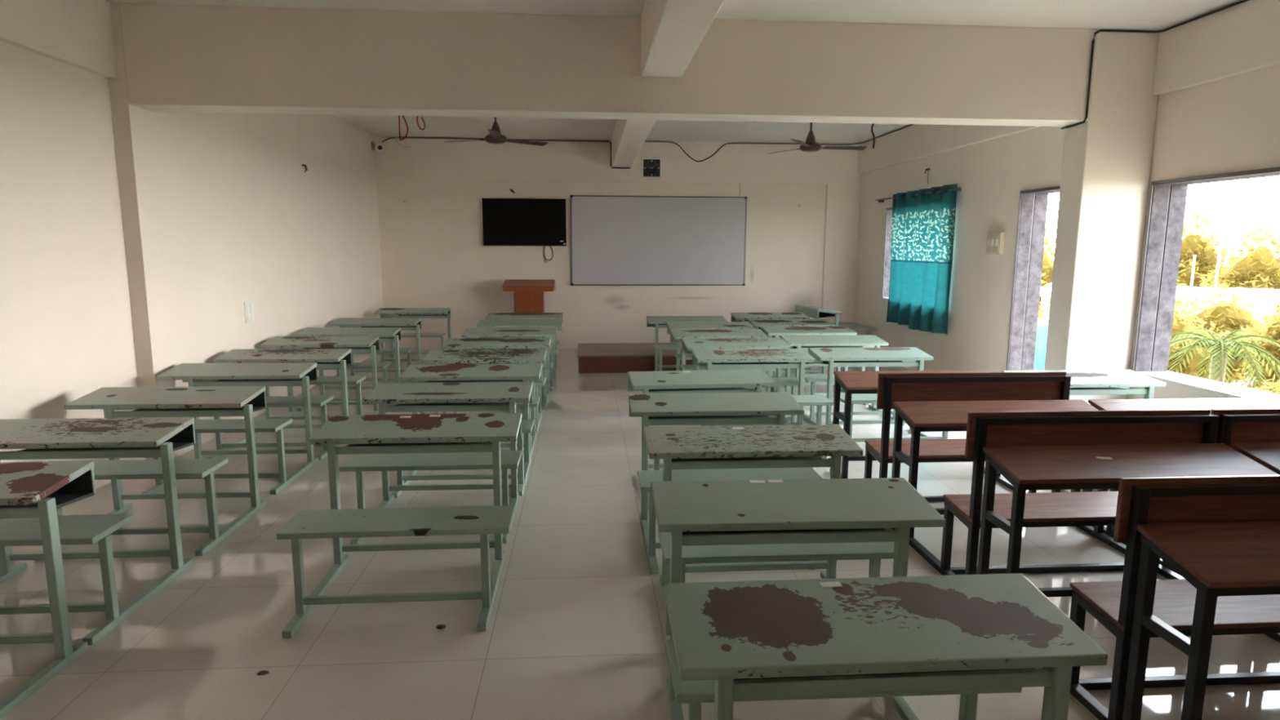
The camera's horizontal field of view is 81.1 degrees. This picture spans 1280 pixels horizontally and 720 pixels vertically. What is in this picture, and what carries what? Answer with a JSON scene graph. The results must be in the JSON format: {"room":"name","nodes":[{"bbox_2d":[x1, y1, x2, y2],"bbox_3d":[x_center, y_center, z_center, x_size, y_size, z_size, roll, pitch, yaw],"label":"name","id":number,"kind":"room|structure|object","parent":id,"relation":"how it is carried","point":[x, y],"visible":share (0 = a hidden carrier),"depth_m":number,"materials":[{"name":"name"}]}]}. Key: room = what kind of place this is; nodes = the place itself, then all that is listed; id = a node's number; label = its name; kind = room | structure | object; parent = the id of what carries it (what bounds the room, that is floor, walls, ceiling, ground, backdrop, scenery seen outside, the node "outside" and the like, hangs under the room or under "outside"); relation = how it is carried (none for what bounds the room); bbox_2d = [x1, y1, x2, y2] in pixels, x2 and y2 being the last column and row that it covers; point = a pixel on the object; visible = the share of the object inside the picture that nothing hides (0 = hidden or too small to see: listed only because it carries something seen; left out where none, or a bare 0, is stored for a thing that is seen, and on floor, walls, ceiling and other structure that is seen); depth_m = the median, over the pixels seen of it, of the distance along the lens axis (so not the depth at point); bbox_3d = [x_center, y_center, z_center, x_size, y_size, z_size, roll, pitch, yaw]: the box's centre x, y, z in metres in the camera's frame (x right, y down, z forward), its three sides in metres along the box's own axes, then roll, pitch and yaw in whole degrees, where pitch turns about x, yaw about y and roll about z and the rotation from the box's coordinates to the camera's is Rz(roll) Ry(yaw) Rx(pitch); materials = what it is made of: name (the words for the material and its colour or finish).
{"room":"classroom","nodes":[
{"label":"classroom","id":0,"kind":"room"},
{"bbox_2d":[0,2,384,489],"bbox_3d":[-4.143,-0.890,5.749,0.430,3.600,14.200,0,9,-4],"label":"wall","id":1,"kind":"structure","parent":0,"point":[135,242],"depth_m":6.04,"materials":[{"name":"beige paint"}]},
{"bbox_2d":[0,0,117,78],"bbox_3d":[-3.767,-1.878,2.103,0.070,0.550,7.250,0,9,-4],"label":"beam","id":2,"kind":"structure","parent":1,"relation":"attached to","point":[78,33],"depth_m":5.15,"materials":[{"name":"beige paint"}]},
{"bbox_2d":[244,300,254,323],"bbox_3d":[-4.058,-0.498,7.750,0.020,0.220,0.210,0,9,-4],"label":"switch plate","id":3,"kind":"object","parent":1,"relation":"attached to","point":[248,305],"visible":1,"depth_m":7.75,"materials":[{"name":"white plastic"}]},
{"bbox_2d":[370,141,383,151],"bbox_3d":[-4.301,-3.501,12.279,0.222,0.175,0.237,0,9,-4],"label":"security camera","id":4,"kind":"object","parent":1,"relation":"attached to","point":[379,147],"visible":1,"depth_m":12.22,"materials":[{"name":"grey plastic"}]},
{"bbox_2d":[119,3,1096,126],"bbox_3d":[-0.088,-2.379,6.133,7.732,0.735,0.320,0,9,-4],"label":"beam","id":5,"kind":"structure","parent":1,"relation":"attached to","point":[179,58],"depth_m":5.97,"materials":[{"name":"beige paint"}]},
{"bbox_2d":[374,136,826,350],"bbox_3d":[-0.500,-1.995,13.148,9.310,3.600,0.200,0,9,-4],"label":"wall","id":6,"kind":"structure","parent":0,"point":[433,254],"depth_m":13.03,"materials":[{"name":"beige paint"}]},
{"bbox_2d":[382,137,630,168],"bbox_3d":[-2.227,-3.498,12.620,4.141,0.475,0.074,0,9,-4],"label":"cable","id":7,"kind":"object","parent":6,"relation":"attached to","point":[389,137],"visible":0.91,"depth_m":12.64,"materials":[{"name":"black plastic"}]},
{"bbox_2d":[481,198,566,246],"bbox_3d":[-1.979,-2.363,12.843,1.420,0.800,0.080,0,9,-4],"label":"wall tv","id":8,"kind":"object","parent":6,"relation":"attached to","point":[505,221],"visible":1,"depth_m":12.80,"materials":[{"name":"black plastic"}]},
{"bbox_2d":[411,137,861,330],"bbox_3d":[0.022,-1.981,13.071,7.740,3.600,0.030,0,9,-4],"label":"beam","id":9,"kind":"structure","parent":6,"relation":"attached to","point":[434,159],"depth_m":12.91,"materials":[{"name":"beige paint"}]},
{"bbox_2d":[641,157,662,178],"bbox_3d":[0.200,-3.296,12.845,0.344,0.344,0.048,0,9,-4],"label":"wall clock","id":10,"kind":"object","parent":6,"relation":"attached to","point":[651,167],"visible":1,"depth_m":12.83,"materials":[{"name":"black plastic"}]},
{"bbox_2d":[569,195,746,285],"bbox_3d":[0.332,-2.077,13.074,3.078,1.552,0.041,0,9,-4],"label":"whiteboard","id":11,"kind":"object","parent":6,"relation":"attached to","point":[615,240],"visible":1,"depth_m":13.06,"materials":[{"name":"plastic"}]},
{"bbox_2d":[611,0,724,167],"bbox_3d":[0.183,-2.472,5.824,0.330,0.455,14.200,0,9,-4],"label":"beam","id":12,"kind":"structure","parent":6,"relation":"attached to","point":[672,31],"depth_m":5.20,"materials":[{"name":"beige paint"}]},
{"bbox_2d":[644,124,914,162],"bbox_3d":[2.075,-3.101,9.715,3.990,0.348,6.551,0,9,-4],"label":"cable","id":13,"kind":"object","parent":6,"relation":"attached to","point":[911,124],"visible":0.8,"depth_m":12.89,"materials":[{"name":"black plastic"}]},
{"bbox_2d":[0,348,1279,719],"bbox_3d":[0.008,0.937,6.329,9.310,0.150,14.600,0,9,-4],"label":"floor","id":14,"kind":"structure","parent":0,"point":[575,630],"depth_m":3.71,"materials":[{"name":"tile"}]},
{"bbox_2d":[0,461,96,719],"bbox_3d":[-3.043,0.955,2.956,1.177,0.800,1.140,0,9,-4],"label":"school desk","id":15,"kind":"object","parent":14,"relation":"on","point":[28,490],"visible":1,"depth_m":3.21,"materials":[{"name":"green wood"}]},
{"bbox_2d":[0,470,94,508],"bbox_3d":[-2.947,0.600,3.288,0.820,0.122,0.348,0,9,-4],"label":"shelf","id":16,"kind":"object","parent":15,"relation":"attached to","point":[66,490],"depth_m":3.29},
{"bbox_2d":[0,417,195,645],"bbox_3d":[-3.108,0.818,3.853,1.177,0.800,1.140,0,9,-4],"label":"school desk","id":17,"kind":"object","parent":14,"relation":"on","point":[153,437],"visible":0.96,"depth_m":4.01,"materials":[{"name":"green wood"}]},
{"bbox_2d":[17,423,195,451],"bbox_3d":[-3.012,0.464,4.186,0.820,0.122,0.348,0,9,-4],"label":"shelf","id":18,"kind":"object","parent":17,"relation":"attached to","point":[182,436],"depth_m":4.13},
{"bbox_2d":[39,386,266,555],"bbox_3d":[-3.179,0.670,4.829,1.177,0.800,1.140,0,9,-4],"label":"school desk","id":19,"kind":"object","parent":14,"relation":"on","point":[206,401],"visible":0.88,"depth_m":4.98,"materials":[{"name":"green wood"}]},
{"bbox_2d":[133,391,266,412],"bbox_3d":[-3.083,0.315,5.162,0.820,0.122,0.348,0,9,-4],"label":"shelf","id":20,"kind":"object","parent":19,"relation":"attached to","point":[258,401],"depth_m":5.11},
{"bbox_2d":[142,362,318,494],"bbox_3d":[-3.278,0.505,5.913,1.177,0.800,1.140,0,9,-4],"label":"school desk","id":21,"kind":"object","parent":14,"relation":"on","point":[271,374],"visible":0.76,"depth_m":6.07,"materials":[{"name":"green wood"}]},
{"bbox_2d":[215,367,316,382],"bbox_3d":[-3.182,0.151,6.245,0.820,0.122,0.348,0,9,-4],"label":"shelf","id":22,"kind":"object","parent":21,"relation":"attached to","point":[311,372],"depth_m":6.18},
{"bbox_2d":[207,348,351,460],"bbox_3d":[-3.322,0.372,6.792,1.177,0.800,1.140,0,9,-4],"label":"school desk","id":23,"kind":"object","parent":14,"relation":"on","point":[325,358],"visible":0.48,"depth_m":6.94,"materials":[{"name":"green wood"}]},
{"bbox_2d":[264,352,351,365],"bbox_3d":[-3.226,0.017,7.124,0.820,0.122,0.348,0,9,-4],"label":"shelf","id":24,"kind":"object","parent":23,"relation":"attached to","point":[321,358],"depth_m":7.00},
{"bbox_2d":[260,336,379,419],"bbox_3d":[-3.406,0.216,7.817,1.177,0.800,1.140,0,9,-4],"label":"school desk","id":25,"kind":"object","parent":14,"relation":"on","point":[357,344],"visible":0.53,"depth_m":7.99,"materials":[{"name":"green wood"}]},
{"bbox_2d":[302,339,378,351],"bbox_3d":[-3.311,-0.138,8.149,0.820,0.122,0.348,0,9,-4],"label":"shelf","id":26,"kind":"object","parent":25,"relation":"attached to","point":[354,344],"depth_m":8.01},
{"bbox_2d":[295,327,400,411],"bbox_3d":[-3.452,0.080,8.715,1.177,0.800,1.140,0,9,-4],"label":"school desk","id":27,"kind":"object","parent":14,"relation":"on","point":[384,334],"visible":0.51,"depth_m":8.90,"materials":[{"name":"green wood"}]},
{"bbox_2d":[378,330,400,340],"bbox_3d":[-3.356,-0.275,9.048,0.820,0.122,0.348,0,9,-4],"label":"shelf","id":28,"kind":"object","parent":27,"relation":"attached to","point":[383,335],"depth_m":8.96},
{"bbox_2d":[329,317,421,386],"bbox_3d":[-3.561,-0.107,9.947,1.177,0.800,1.140,0,9,-4],"label":"school desk","id":29,"kind":"object","parent":14,"relation":"on","point":[405,323],"visible":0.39,"depth_m":10.13,"materials":[{"name":"green wood"}]},
{"bbox_2d":[360,320,421,329],"bbox_3d":[-3.466,-0.462,10.279,0.820,0.122,0.348,0,9,-4],"label":"shelf","id":30,"kind":"object","parent":29,"relation":"attached to","point":[404,325],"depth_m":10.12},
{"bbox_2d":[276,413,521,638],"bbox_3d":[-1.226,0.805,3.998,1.135,0.800,1.140,0,9,-4],"label":"school desk","id":31,"kind":"object","parent":14,"relation":"on","point":[475,432],"visible":1,"depth_m":4.03,"materials":[{"name":"green wood"}]},
{"bbox_2d":[346,441,492,446],"bbox_3d":[-1.261,0.451,4.321,0.820,0.122,0.348,0,9,-4],"label":"shelf","id":32,"kind":"object","parent":31,"relation":"attached to","point":[473,443],"depth_m":4.28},
{"bbox_2d":[373,307,450,362],"bbox_3d":[-3.575,-0.362,11.631,1.177,0.800,1.140,0,9,-4],"label":"school desk","id":33,"kind":"object","parent":14,"relation":"on","point":[423,313],"visible":0.52,"depth_m":11.79,"materials":[{"name":"green wood"}]},
{"bbox_2d":[399,310,450,316],"bbox_3d":[-3.480,-0.717,11.963,0.820,0.122,0.348,0,9,-4],"label":"shelf","id":34,"kind":"object","parent":33,"relation":"attached to","point":[402,313],"depth_m":11.79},
{"bbox_2d":[338,382,533,544],"bbox_3d":[-1.320,0.646,5.042,1.120,0.800,1.140,0,9,-4],"label":"school desk","id":35,"kind":"object","parent":14,"relation":"on","point":[456,396],"visible":0.77,"depth_m":5.17,"materials":[{"name":"green wood"}]},
{"bbox_2d":[395,402,509,405],"bbox_3d":[-1.346,0.292,5.366,0.820,0.122,0.348,0,9,-4],"label":"shelf","id":36,"kind":"object","parent":35,"relation":"attached to","point":[479,403],"depth_m":5.40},
{"bbox_2d":[391,363,542,497],"bbox_3d":[-1.364,0.513,5.921,1.120,0.800,1.140,0,9,-4],"label":"school desk","id":37,"kind":"object","parent":14,"relation":"on","point":[499,372],"visible":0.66,"depth_m":6.08,"materials":[{"name":"green wood"}]},
{"bbox_2d":[425,379,523,382],"bbox_3d":[-1.389,0.159,6.245,0.820,0.122,0.348,0,9,-4],"label":"shelf","id":38,"kind":"object","parent":37,"relation":"attached to","point":[513,380],"depth_m":6.36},
{"bbox_2d":[420,349,546,457],"bbox_3d":[-1.438,0.380,6.798,1.120,0.800,1.140,0,9,-4],"label":"school desk","id":39,"kind":"object","parent":14,"relation":"on","point":[472,356],"visible":0.41,"depth_m":7.01,"materials":[{"name":"green wood"}]},
{"bbox_2d":[441,337,551,432],"bbox_3d":[-1.508,0.233,7.764,1.120,0.800,1.140,0,9,-4],"label":"school desk","id":40,"kind":"object","parent":14,"relation":"on","point":[517,343],"visible":0.5,"depth_m":7.98,"materials":[{"name":"green wood"}]},
{"bbox_2d":[462,348,536,350],"bbox_3d":[-1.534,-0.121,8.088,0.820,0.122,0.348,0,9,-4],"label":"shelf","id":41,"kind":"object","parent":40,"relation":"attached to","point":[462,348],"depth_m":7.89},
{"bbox_2d":[461,327,557,409],"bbox_3d":[-1.554,0.074,8.812,1.120,0.800,1.140,0,9,-4],"label":"school desk","id":42,"kind":"object","parent":14,"relation":"on","point":[469,332],"visible":0.51,"depth_m":9.01,"materials":[{"name":"green wood"}]},
{"bbox_2d":[476,319,562,391],"bbox_3d":[-1.599,-0.082,9.840,1.120,0.800,1.140,0,9,-4],"label":"school desk","id":43,"kind":"object","parent":14,"relation":"on","point":[482,322],"visible":0.48,"depth_m":10.04,"materials":[{"name":"green wood"}]},
{"bbox_2d":[485,312,563,372],"bbox_3d":[-1.694,-0.239,10.874,1.120,0.800,1.140,0,9,-4],"label":"school desk","id":44,"kind":"object","parent":14,"relation":"on","point":[491,315],"visible":0.3,"depth_m":11.12,"materials":[{"name":"green wood"}]},
{"bbox_2d":[502,279,555,312],"bbox_3d":[-1.865,-0.729,12.653,0.859,1.234,0.540,0,9,-4],"label":"lectern","id":45,"kind":"object","parent":14,"relation":"on","point":[528,294],"visible":0.44,"depth_m":12.45,"materials":[{"name":"orange wood"}]},
{"bbox_2d":[577,342,692,373],"bbox_3d":[0.201,-0.046,11.447,2.300,0.262,1.360,0,9,-4],"label":"platform","id":46,"kind":"object","parent":14,"relation":"on","point":[593,357],"visible":0.48,"depth_m":10.79,"materials":[{"name":"red paint"}]},
{"bbox_2d":[646,315,727,371],"bbox_3d":[0.693,-0.164,10.450,1.120,0.800,1.140,0,9,-4],"label":"school desk","id":47,"kind":"object","parent":14,"relation":"on","point":[657,322],"visible":0.33,"depth_m":10.62,"materials":[{"name":"green wood"}]},
{"bbox_2d":[627,368,776,494],"bbox_3d":[0.527,0.565,5.631,1.120,0.800,1.140,-1,9,-8],"label":"school desk","id":48,"kind":"object","parent":14,"relation":"on","point":[711,380],"visible":0.24,"depth_m":5.85,"materials":[{"name":"green wood"}]},
{"bbox_2d":[648,387,746,391],"bbox_3d":[0.460,0.212,5.950,0.820,0.122,0.348,-1,9,-8],"label":"shelf","id":49,"kind":"object","parent":48,"relation":"attached to","point":[710,388],"depth_m":6.01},
{"bbox_2d":[666,321,755,370],"bbox_3d":[0.956,-0.032,9.587,1.120,0.800,1.140,0,9,-4],"label":"school desk","id":50,"kind":"object","parent":14,"relation":"on","point":[695,325],"visible":0.16,"depth_m":9.82,"materials":[{"name":"green wood"}]},
{"bbox_2d":[670,328,776,391],"bbox_3d":[0.965,0.101,8.705,1.120,0.800,1.140,0,9,-4],"label":"school desk","id":51,"kind":"object","parent":14,"relation":"on","point":[676,335],"visible":0.31,"depth_m":8.90,"materials":[{"name":"green wood"}]},
{"bbox_2d":[628,391,823,573],"bbox_3d":[0.518,0.707,4.693,1.120,0.800,1.140,0,9,-4],"label":"school desk","id":52,"kind":"object","parent":14,"relation":"on","point":[677,408],"visible":0.7,"depth_m":4.83,"materials":[{"name":"green wood"}]},
{"bbox_2d":[648,415,769,418],"bbox_3d":[0.463,0.354,5.015,0.820,0.122,0.348,0,9,-4],"label":"shelf","id":53,"kind":"object","parent":52,"relation":"attached to","point":[710,416],"depth_m":5.01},
{"bbox_2d":[681,337,806,426],"bbox_3d":[1.067,0.234,7.830,1.120,0.800,1.140,-1,9,-5],"label":"school desk","id":54,"kind":"object","parent":14,"relation":"on","point":[687,344],"visible":0.36,"depth_m":8.02,"materials":[{"name":"green wood"}]},
{"bbox_2d":[691,348,833,457],"bbox_3d":[1.109,0.371,6.931,1.120,0.800,1.140,0,9,-4],"label":"school desk","id":55,"kind":"object","parent":14,"relation":"on","point":[753,358],"visible":0.46,"depth_m":7.10,"materials":[{"name":"green wood"}]},
{"bbox_2d":[711,362,789,364],"bbox_3d":[1.084,0.017,7.255,0.820,0.122,0.348,0,9,-4],"label":"shelf","id":56,"kind":"object","parent":55,"relation":"attached to","point":[712,362],"depth_m":7.43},
{"bbox_2d":[643,424,894,603],"bbox_3d":[0.617,0.852,3.744,1.120,0.800,1.140,0,9,-4],"label":"school desk","id":57,"kind":"object","parent":14,"relation":"on","point":[793,446],"visible":0.65,"depth_m":3.90,"materials":[{"name":"green wood"}]},
{"bbox_2d":[671,456,822,461],"bbox_3d":[0.572,0.498,4.066,0.820,0.122,0.348,0,9,-4],"label":"shelf","id":58,"kind":"object","parent":57,"relation":"attached to","point":[802,458],"depth_m":3.99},
{"bbox_2d":[730,312,816,373],"bbox_3d":[2.000,-0.255,11.089,1.120,0.800,1.140,0,9,-4],"label":"school desk","id":59,"kind":"object","parent":14,"relation":"on","point":[735,317],"visible":0.27,"depth_m":11.32,"materials":[{"name":"green wood"}]},
{"bbox_2d":[747,319,841,388],"bbox_3d":[2.115,-0.098,10.057,1.120,0.800,1.140,0,9,-4],"label":"school desk","id":60,"kind":"object","parent":14,"relation":"on","point":[757,323],"visible":0.24,"depth_m":10.30,"materials":[{"name":"green wood"}]},
{"bbox_2d":[760,325,869,404],"bbox_3d":[2.143,0.044,9.117,1.120,0.800,1.140,0,9,-4],"label":"school desk","id":61,"kind":"object","parent":14,"relation":"on","point":[771,331],"visible":0.31,"depth_m":9.31,"materials":[{"name":"green wood"}]},
{"bbox_2d":[650,477,1022,719],"bbox_3d":[0.638,1.000,2.759,1.120,0.801,1.140,0,9,-3],"label":"school desk","id":62,"kind":"object","parent":14,"relation":"on","point":[838,510],"visible":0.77,"depth_m":2.92,"materials":[{"name":"green wood"}]},
{"bbox_2d":[682,528,886,533],"bbox_3d":[0.573,0.647,3.080,0.820,0.122,0.348,0,9,-3],"label":"shelf","id":63,"kind":"object","parent":62,"relation":"attached to","point":[857,531],"depth_m":2.97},
{"bbox_2d":[795,304,877,334],"bbox_3d":[3.385,-0.516,12.854,1.140,0.800,1.120,-1,9,-8],"label":"school desk","id":64,"kind":"object","parent":14,"relation":"on","point":[813,312],"visible":0.43,"depth_m":12.53,"materials":[{"name":"green wood"}]},
{"bbox_2d":[818,311,835,318],"bbox_3d":[3.016,-0.809,12.760,0.348,0.122,0.820,-1,9,-8],"label":"shelf","id":65,"kind":"object","parent":64,"relation":"attached to","point":[821,314],"depth_m":12.55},
{"bbox_2d":[779,334,904,425],"bbox_3d":[2.205,0.194,8.130,1.120,0.800,1.140,0,9,-4],"label":"school desk","id":66,"kind":"object","parent":14,"relation":"on","point":[804,342],"visible":0.4,"depth_m":8.28,"materials":[{"name":"green wood"}]},
{"bbox_2d":[792,346,862,348],"bbox_3d":[2.179,-0.160,8.454,0.820,0.122,0.348,0,9,-4],"label":"shelf","id":67,"kind":"object","parent":66,"relation":"attached to","point":[793,347],"depth_m":8.62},
{"bbox_2d":[808,346,948,442],"bbox_3d":[2.292,0.354,7.076,1.120,0.800,1.140,0,9,-4],"label":"school desk","id":68,"kind":"object","parent":14,"relation":"on","point":[833,357],"visible":0.46,"depth_m":7.23,"materials":[{"name":"green wood"}]},
{"bbox_2d":[822,360,903,364],"bbox_3d":[2.266,0.000,7.399,0.820,0.122,0.348,0,9,-4],"label":"shelf","id":69,"kind":"object","parent":68,"relation":"attached to","point":[835,362],"depth_m":7.22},
{"bbox_2d":[664,573,1107,719],"bbox_3d":[0.671,1.148,1.791,1.120,0.800,1.140,0,9,-4],"label":"school desk","id":70,"kind":"object","parent":14,"relation":"on","point":[837,636],"visible":1,"depth_m":2.00,"materials":[{"name":"green wood"}]},
{"bbox_2d":[733,667,1035,679],"bbox_3d":[0.645,0.794,2.115,0.820,0.122,0.348,0,9,-4],"label":"shelf","id":71,"kind":"object","parent":70,"relation":"attached to","point":[1028,669],"depth_m":1.94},
{"bbox_2d":[830,369,1071,502],"bbox_3d":[2.195,0.496,5.543,1.304,0.978,1.052,0,9,-4],"label":"desk","id":72,"kind":"object","parent":14,"relation":"on","point":[891,386],"visible":0.49,"depth_m":5.03,"materials":[{"name":"laminate"}]},
{"bbox_2d":[891,400,1217,579],"bbox_3d":[2.280,0.673,4.379,1.304,0.978,1.052,0,9,-4],"label":"desk","id":73,"kind":"object","parent":14,"relation":"on","point":[1008,423],"visible":0.59,"depth_m":3.89,"materials":[{"name":"laminate"}]},
{"bbox_2d":[1001,369,1165,492],"bbox_3d":[3.593,0.564,5.732,1.120,0.800,1.140,0,9,-4],"label":"school desk","id":74,"kind":"object","parent":14,"relation":"on","point":[1083,382],"visible":0.17,"depth_m":5.91,"materials":[{"name":"green wood"}]},
{"bbox_2d":[977,443,1279,719],"bbox_3d":[2.358,0.837,3.298,1.304,0.978,1.052,0,9,-4],"label":"desk","id":75,"kind":"object","parent":14,"relation":"on","point":[1183,482],"visible":0.77,"depth_m":2.98,"materials":[{"name":"laminate"}]},
{"bbox_2d":[1082,397,1279,575],"bbox_3d":[3.586,0.664,4.473,1.304,0.978,1.052,0,9,-4],"label":"desk","id":76,"kind":"object","parent":14,"relation":"on","point":[1240,420],"visible":0.32,"depth_m":4.23,"materials":[{"name":"laminate"}]},
{"bbox_2d":[1122,520,1279,719],"bbox_3d":[2.434,0.995,2.259,1.304,0.978,1.052,0,9,-4],"label":"desk","id":77,"kind":"object","parent":14,"relation":"on","point":[1235,558],"visible":1,"depth_m":2.54,"materials":[{"name":"laminate"}]},
{"bbox_2d":[1230,442,1279,475],"bbox_3d":[3.665,0.828,3.392,1.304,0.978,1.052,0,9,-4],"label":"desk","id":78,"kind":"object","parent":14,"relation":"on","point":[1266,454],"visible":0.09,"depth_m":3.72,"materials":[{"name":"laminate"}]},
{"bbox_2d":[105,0,1240,143],"bbox_3d":[0.025,-2.770,5.767,9.310,0.150,14.600,0,9,-4],"label":"ceiling","id":79,"kind":"structure","parent":0,"point":[1122,15],"depth_m":5.86,"materials":[{"name":"white paint"}]},
{"bbox_2d":[444,117,547,146],"bbox_3d":[-1.767,-2.897,8.935,1.287,0.565,1.168,0,9,-4],"label":"ceiling fan","id":80,"kind":"object","parent":79,"relation":"hanging from","point":[495,136],"visible":0.8,"depth_m":9.05,"materials":[{"name":"brown metal"}]},
{"bbox_2d":[767,122,867,154],"bbox_3d":[2.287,-2.920,9.358,1.121,0.610,1.291,0,9,-4],"label":"ceiling fan","id":81,"kind":"object","parent":79,"relation":"hanging from","point":[810,145],"visible":0.85,"depth_m":9.34,"materials":[{"name":"brown metal"}]},
{"bbox_2d":[853,63,1279,399],"bbox_3d":[4.525,-0.945,6.371,0.270,3.600,14.200,0,9,-4],"label":"wall","id":82,"kind":"structure","parent":0,"point":[1230,124],"depth_m":8.74,"materials":[{"name":"beige paint"}]},
{"bbox_2d":[881,207,892,300],"bbox_3d":[4.192,-1.550,11.021,0.340,1.460,2.220,0,9,-4],"label":"window","id":83,"kind":"structure","parent":82,"relation":"in","point":[886,264],"depth_m":12.08,"materials":[{"name":"grey stone"}]},
{"bbox_2d":[875,187,960,202],"bbox_3d":[4.002,-2.408,10.964,0.097,0.052,2.670,0,9,-4],"label":"curtain rod","id":84,"kind":"object","parent":82,"relation":"attached to","point":[882,200],"visible":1,"depth_m":10.58,"materials":[{"name":"metal"}]},
{"bbox_2d":[886,183,957,334],"bbox_3d":[3.986,-1.433,10.755,0.118,1.993,2.030,0,9,-4],"label":"curtain","id":85,"kind":"object","parent":84,"relation":"hanging from","point":[923,225],"visible":1,"depth_m":10.57,"materials":[{"name":"teal fabric"}]},
{"bbox_2d":[986,232,1004,254],"bbox_3d":[4.179,-1.373,8.816,0.063,0.250,0.300,0,9,-4],"label":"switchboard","id":86,"kind":"object","parent":82,"relation":"attached to","point":[995,241],"visible":1,"depth_m":8.75,"materials":[{"name":"plastic"}]},
{"bbox_2d":[1005,186,1060,370],"bbox_3d":[4.435,-0.708,7.709,0.340,2.130,1.560,0,9,-4],"label":"window","id":87,"kind":"structure","parent":82,"relation":"in","point":[1033,206],"depth_m":8.43,"materials":[{"name":"grey stone"}]},
{"bbox_2d":[857,0,1279,173],"bbox_3d":[4.367,-2.467,6.129,0.060,0.520,14.200,0,9,-4],"label":"trim","id":88,"kind":"structure","parent":82,"relation":"attached to","point":[1242,37],"depth_m":5.93,"materials":[{"name":"beige paint"}]},
{"bbox_2d":[1044,29,1159,404],"bbox_3d":[4.064,-0.988,6.641,0.610,3.600,0.310,0,9,-4],"label":"pillar","id":89,"kind":"structure","parent":82,"relation":"attached to","point":[1107,158],"depth_m":6.46,"materials":[{"name":"beige paint"}]},
{"bbox_2d":[1061,0,1248,129],"bbox_3d":[4.096,-2.221,5.315,0.588,0.753,2.560,0,9,-4],"label":"cable","id":90,"kind":"object","parent":82,"relation":"attached to","point":[1242,1],"visible":1,"depth_m":6.20,"materials":[{"name":"plastic"}]},
{"bbox_2d":[1131,166,1279,402],"bbox_3d":[4.586,-0.563,5.623,0.340,1.670,1.820,0,9,-4],"label":"window","id":91,"kind":"structure","parent":82,"relation":"in","point":[1167,197],"depth_m":6.45,"materials":[{"name":"grey stone"}]},
{"label":"outside","id":92,"kind":"structure","parent":0,"visible":0},
{"bbox_3d":[12.785,0.899,31.489,150.000,0.300,180.000,0,9,-4],"label":"ground","id":93,"kind":"structure","parent":92,"visible":0},
{"bbox_2d":[1033,317,1048,370],"bbox_3d":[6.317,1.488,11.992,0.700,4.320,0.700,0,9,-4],"label":"drum","id":94,"kind":"object","parent":93,"relation":"on","point":[1042,322],"visible":0.1,"depth_m":11.48,"materials":[{"name":"teal plastic"}]},
{"bbox_2d":[1038,273,1051,318],"bbox_3d":[9.295,-0.149,19.096,2.884,5.464,3.526,-3,9,-22],"label":"leafy tree","id":95,"kind":"object","parent":93,"relation":"on","point":[1040,310],"visible":0.02,"depth_m":18.45,"materials":[{"name":"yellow plant"}]},
{"bbox_2d":[1039,227,1055,306],"bbox_3d":[14.490,-2.045,28.131,3.830,6.551,4.502,-3,9,-21],"label":"leafy tree","id":96,"kind":"object","parent":93,"relation":"on","point":[1047,263],"visible":0.06,"depth_m":27.07,"materials":[{"name":"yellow plant"}]},
{"bbox_2d":[1040,282,1279,394],"bbox_3d":[16.673,0.133,21.477,9.600,4.250,3.700,7,11,37],"label":"building","id":97,"kind":"structure","parent":93,"relation":"on","point":[1268,299],"depth_m":20.60,"materials":[{"name":"white concrete"}]},
{"bbox_2d":[1167,294,1233,378],"bbox_3d":[11.595,0.701,16.652,2.089,4.528,2.515,-4,9,-25],"label":"leafy shrub","id":98,"kind":"object","parent":93,"relation":"on","point":[1181,323],"visible":0.16,"depth_m":15.96,"materials":[{"name":"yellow plant"}]},
{"bbox_2d":[1177,209,1238,287],"bbox_3d":[23.867,-2.940,32.647,4.159,7.050,3.752,3,9,19],"label":"leafy tree","id":99,"kind":"object","parent":93,"relation":"on","point":[1193,244],"visible":0.31,"depth_m":31.64,"materials":[{"name":"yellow plant"}]},
{"bbox_2d":[1214,242,1222,287],"bbox_3d":[18.138,-0.895,23.797,0.059,5.600,0.059,3,9,18],"label":"pole","id":100,"kind":"object","parent":93,"relation":"on","point":[1220,243],"visible":0.35,"depth_m":23.46,"materials":[{"name":"white metal"}]},
{"bbox_2d":[1168,327,1279,392],"bbox_3d":[9.484,1.545,12.467,2.360,4.096,2.380,0,9,-4],"label":"palm plant","id":101,"kind":"object","parent":93,"relation":"on","point":[1219,354],"visible":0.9,"depth_m":11.96,"materials":[{"name":"green plant"}]},
{"bbox_2d":[1178,282,1271,384],"bbox_3d":[14.346,0.364,18.706,2.216,4.603,2.700,-5,10,-30],"label":"leafy shrub","id":102,"kind":"object","parent":93,"relation":"on","point":[1226,317],"visible":0.33,"depth_m":18.14,"materials":[{"name":"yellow plant"}]},
{"bbox_2d":[1197,222,1279,288],"bbox_3d":[22.688,-1.822,27.601,3.180,6.342,3.865,-3,9,-23],"label":"leafy tree","id":103,"kind":"object","parent":93,"relation":"on","point":[1260,268],"visible":0.4,"depth_m":27.05,"materials":[{"name":"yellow plant"}]},
{"bbox_2d":[1231,303,1279,391],"bbox_3d":[13.718,0.817,15.866,1.857,4.553,2.190,-4,10,-25],"label":"leafy shrub","id":104,"kind":"object","parent":93,"relation":"on","point":[1272,331],"visible":0.56,"depth_m":15.72,"materials":[{"name":"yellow plant"}]},
{"bbox_2d":[1253,378,1279,395],"bbox_3d":[8.563,2.073,10.390,1.109,3.666,1.213,-8,12,-44],"label":"leafy shrub","id":105,"kind":"object","parent":93,"relation":"on","point":[1273,387],"visible":0.05,"depth_m":10.11,"materials":[{"name":"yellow plant"}]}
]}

